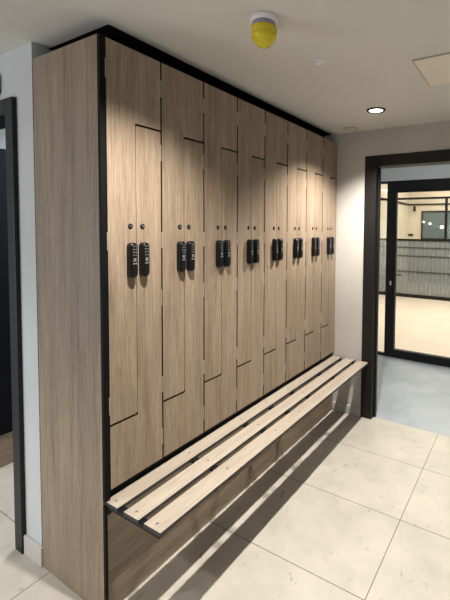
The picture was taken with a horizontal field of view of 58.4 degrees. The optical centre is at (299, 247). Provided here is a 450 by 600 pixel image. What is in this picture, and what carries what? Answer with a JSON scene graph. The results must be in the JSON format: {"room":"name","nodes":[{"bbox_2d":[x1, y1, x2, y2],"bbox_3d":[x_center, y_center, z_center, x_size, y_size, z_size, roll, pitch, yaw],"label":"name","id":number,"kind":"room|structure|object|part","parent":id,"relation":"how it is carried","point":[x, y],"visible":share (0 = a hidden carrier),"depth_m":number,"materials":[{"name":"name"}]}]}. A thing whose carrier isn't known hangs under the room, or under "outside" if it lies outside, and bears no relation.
{"room":"changing room","nodes":[
{"label":"changing room","id":0,"kind":"room"},
{"bbox_2d":[0,128,5,148],"bbox_3d":[-1.911,0.187,3.354,0.080,2.250,1.920,2,3,30],"label":"wall","id":1,"kind":"structure","parent":0,"point":[2,131],"depth_m":2.82,"materials":[{"name":"white paint"}]},
{"bbox_2d":[0,42,51,546],"bbox_3d":[-2.281,0.228,2.403,2.737,2.250,0.098,2,3,30],"label":"wall","id":2,"kind":"structure","parent":0,"point":[16,65],"depth_m":1.70,"materials":[{"name":"white paint"}]},
{"bbox_2d":[0,96,25,553],"bbox_3d":[-1.646,0.354,2.031,0.995,2.045,0.122,2,3,30],"label":"door frame","id":3,"kind":"structure","parent":2,"relation":"attached to","point":[8,106],"depth_m":1.74,"materials":[{"name":"black painted metal"}]},
{"bbox_2d":[24,534,42,567],"bbox_3d":[-1.187,1.353,1.749,0.147,0.086,0.012,2,3,30],"label":"baseboard","id":4,"kind":"structure","parent":2,"relation":"attached to","point":[33,550],"depth_m":1.74,"materials":[{"name":"stone"}]},
{"bbox_2d":[105,37,162,494],"bbox_3d":[-0.831,0.088,1.663,0.477,1.716,0.250,2,3,30],"label":"locker","id":5,"kind":"object","parent":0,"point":[132,78],"visible":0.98,"depth_m":1.54,"materials":[{"name":"brown wood"}]},
{"bbox_2d":[110,384,285,496],"bbox_3d":[-0.628,0.236,2.611,0.087,2.250,1.920,2,3,30],"label":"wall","id":6,"kind":"structure","parent":0,"point":[139,477],"depth_m":2.46,"materials":[{"name":"brown wood"}]},
{"bbox_2d":[158,63,203,462],"bbox_3d":[-0.705,0.080,1.879,0.477,1.716,0.250,2,3,30],"label":"locker","id":7,"kind":"object","parent":6,"relation":"attached to","point":[181,94],"visible":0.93,"depth_m":1.76,"materials":[{"name":"brown wood"}]},
{"bbox_2d":[49,24,330,136],"bbox_3d":[-0.409,-0.842,2.422,0.410,0.075,1.950,2,3,30],"label":"trim","id":8,"kind":"structure","parent":6,"relation":"attached to","point":[109,31],"depth_m":1.86,"materials":[{"name":"black"}]},
{"bbox_2d":[201,83,237,436],"bbox_3d":[-0.580,0.071,2.095,0.477,1.716,0.250,2,3,30],"label":"locker","id":9,"kind":"object","parent":6,"relation":"attached to","point":[220,170],"visible":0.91,"depth_m":1.97,"materials":[{"name":"brown wood"}]},
{"bbox_2d":[234,98,264,415],"bbox_3d":[-0.454,0.062,2.311,0.477,1.716,0.250,2,3,30],"label":"locker","id":10,"kind":"object","parent":6,"relation":"attached to","point":[250,152],"visible":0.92,"depth_m":2.19,"materials":[{"name":"brown wood"}]},
{"bbox_2d":[261,111,287,398],"bbox_3d":[-0.328,0.053,2.527,0.477,1.716,0.250,2,3,30],"label":"locker","id":11,"kind":"object","parent":6,"relation":"attached to","point":[276,128],"visible":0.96,"depth_m":2.41,"materials":[{"name":"brown wood"}]},
{"bbox_2d":[283,121,306,384],"bbox_3d":[-0.203,0.045,2.744,0.477,1.716,0.250,2,3,30],"label":"locker","id":12,"kind":"object","parent":6,"relation":"attached to","point":[297,135],"visible":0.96,"depth_m":2.63,"materials":[{"name":"brown wood"}]},
{"bbox_3d":[-0.029,0.177,2.648,0.018,1.395,0.243,2,3,30],"label":"door","id":13,"kind":"part","parent":12,"relation":"part of","materials":[{"name":"brown wood"}]},
{"bbox_2d":[302,130,322,372],"bbox_3d":[-0.077,0.036,2.959,0.477,1.716,0.250,2,3,30],"label":"locker","id":14,"kind":"object","parent":6,"relation":"attached to","point":[314,165],"visible":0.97,"depth_m":2.84,"materials":[{"name":"brown wood"}]},
{"bbox_2d":[0,281,449,599],"bbox_3d":[2.459,1.373,3.710,9.700,0.060,14.200,2,3,30],"label":"floor","id":15,"kind":"structure","parent":0,"point":[357,508],"depth_m":2.03,"materials":[{"name":"tile"}]},
{"bbox_2d":[0,148,12,467],"bbox_3d":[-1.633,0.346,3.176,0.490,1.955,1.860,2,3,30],"label":"door","id":16,"kind":"structure","parent":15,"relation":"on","point":[6,431],"depth_m":2.40,"materials":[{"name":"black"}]},
{"bbox_2d":[33,33,109,599],"bbox_3d":[-0.911,0.319,1.561,0.449,2.176,0.021,2,3,30],"label":"end panel","id":17,"kind":"object","parent":15,"relation":"on","point":[68,80],"visible":1,"depth_m":1.53,"materials":[{"name":"brown wood"}]},
{"bbox_2d":[105,356,367,538],"bbox_3d":[-0.101,0.958,2.277,0.309,0.060,2.013,2,3,30],"label":"slatted bench","id":18,"kind":"object","parent":17,"relation":"attached to","point":[173,513],"visible":1,"depth_m":1.79,"materials":[{"name":"brown wood"}]},
{"bbox_2d":[108,400,281,599],"bbox_3d":[-0.435,1.173,2.032,0.018,0.436,1.233,2,3,30],"label":"panel","id":19,"kind":"object","parent":15,"relation":"on","point":[134,554],"visible":0.5,"depth_m":1.72,"materials":[{"name":"brown wood"}]},
{"bbox_2d":[281,365,332,455],"bbox_3d":[0.072,1.137,2.905,0.018,0.436,0.778,2,3,30],"label":"panel","id":20,"kind":"object","parent":15,"relation":"on","point":[302,427],"visible":0.29,"depth_m":2.84,"materials":[{"name":"brown wood"}]},
{"bbox_2d":[0,0,449,134],"bbox_3d":[-0.843,-0.828,0.563,7.000,0.060,5.600,2,3,30],"label":"ceiling","id":21,"kind":"structure","parent":0,"point":[368,48],"depth_m":1.60,"materials":[{"name":"paint"}]},
{"bbox_2d":[250,11,277,48],"bbox_3d":[-0.129,-0.778,1.423,0.100,0.105,0.100,2,3,30],"label":"smoke detector","id":22,"kind":"object","parent":21,"relation":"attached to","point":[264,23],"visible":1,"depth_m":1.39,"materials":[{"name":"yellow plastic"}]},
{"bbox_2d":[310,58,323,64],"bbox_3d":[0.079,-0.836,1.779,0.068,0.018,0.068,2,3,30],"label":"smoke detector","id":23,"kind":"object","parent":21,"relation":"attached to","point":[315,61],"visible":1,"depth_m":1.77,"materials":[{"name":"white plastic"}]},
{"bbox_2d":[344,127,357,130],"bbox_3d":[0.387,-0.894,2.959,0.104,0.007,0.104,2,3,30],"label":"ceiling speaker","id":24,"kind":"object","parent":21,"relation":"attached to","point":[346,128],"visible":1,"depth_m":2.95,"materials":[{"name":"paint"}]},
{"bbox_2d":[366,107,385,113],"bbox_3d":[0.486,-0.870,2.498,0.122,0.008,0.122,2,3,30],"label":"recessed light","id":25,"kind":"object","parent":21,"relation":"in","point":[374,110],"visible":1,"depth_m":2.50,"materials":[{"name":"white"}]},
{"bbox_2d":[412,52,449,86],"bbox_3d":[0.751,-0.835,1.819,0.364,0.008,0.360,2,3,30],"label":"access panel","id":26,"kind":"object","parent":21,"relation":"attached to","point":[435,69],"visible":1,"depth_m":1.83,"materials":[{"name":"paint"}]},
{"bbox_2d":[286,120,449,407],"bbox_3d":[1.726,0.269,2.422,4.350,2.250,0.105,2,3,30],"label":"wall","id":27,"kind":"structure","parent":0,"point":[352,148],"depth_m":3.11,"materials":[{"name":"white paint"}]},
{"bbox_2d":[318,137,336,362],"bbox_3d":[0.048,0.027,3.176,0.477,1.716,0.250,2,3,30],"label":"locker","id":28,"kind":"object","parent":27,"relation":"attached to","point":[329,193],"visible":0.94,"depth_m":3.06,"materials":[{"name":"brown wood"}]},
{"bbox_2d":[332,401,360,416],"bbox_3d":[0.377,1.311,3.181,0.248,0.070,0.010,2,3,30],"label":"baseboard","id":29,"kind":"structure","parent":27,"relation":"attached to","point":[337,406],"depth_m":3.17,"materials":[{"name":"stone"}]},
{"bbox_2d":[360,149,449,418],"bbox_3d":[1.011,0.341,2.844,1.124,2.052,0.128,2,3,30],"label":"trim","id":30,"kind":"structure","parent":27,"relation":"attached to","point":[373,164],"depth_m":3.04,"materials":[{"name":"black"}]},
{"bbox_2d":[379,184,449,290],"bbox_3d":[4.930,-0.259,6.420,8.250,3.000,6.920,2,3,30],"label":"wall","id":31,"kind":"structure","parent":0,"point":[409,221],"depth_m":10.91,"materials":[{"name":"beige paint"}]},
{"bbox_2d":[379,196,449,300],"bbox_3d":[4.816,0.101,7.265,7.020,2.200,0.040,2,3,30],"label":"metal fence","id":32,"kind":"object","parent":31,"relation":"in","point":[446,198],"depth_m":8.52,"materials":[{"name":"black metal"}]},
{"bbox_3d":[4.801,0.537,7.292,6.995,1.175,0.006,2,3,30],"label":"fluted pane","id":33,"kind":"part","parent":32,"relation":"part of","materials":[{"name":"clear glass"}]},
{"bbox_2d":[381,197,449,204],"bbox_3d":[5.011,-0.976,6.414,8.150,0.035,6.600,2,3,30],"label":"trim","id":34,"kind":"structure","parent":31,"relation":"attached to","point":[381,197],"depth_m":10.88,"materials":[{"name":"black"}]},
{"bbox_2d":[408,241,449,284],"bbox_3d":[6.647,0.514,9.334,8.150,1.220,0.015,2,3,30],"label":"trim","id":35,"kind":"structure","parent":31,"relation":"attached to","point":[422,242],"depth_m":11.06,"materials":[{"name":"grey metal"}]},
{"bbox_2d":[421,211,449,239],"bbox_3d":[4.697,-0.578,10.408,2.870,0.800,0.040,2,3,30],"label":"window","id":36,"kind":"structure","parent":31,"relation":"in","point":[436,218],"depth_m":10.96,"materials":[{"name":"black glass"}]},
{"bbox_2d":[381,164,449,181],"bbox_3d":[1.593,-0.959,4.258,4.900,0.430,0.120,2,3,30],"label":"wall","id":37,"kind":"structure","parent":0,"point":[431,171],"depth_m":4.37,"materials":[{"name":"grey paint"}]},
{"bbox_2d":[378,181,388,355],"bbox_3d":[0.567,0.242,4.879,1.082,2.050,0.040,2,3,30],"label":"window","id":38,"kind":"structure","parent":37,"relation":"in","point":[386,182],"depth_m":4.60,"materials":[{"name":"black"}]},
{"bbox_2d":[385,178,449,366],"bbox_3d":[1.531,0.280,4.300,1.168,2.050,0.095,2,3,30],"label":"door","id":39,"kind":"structure","parent":37,"relation":"in","point":[442,184],"depth_m":4.53,"materials":[{"name":"black metal"}]}
]}

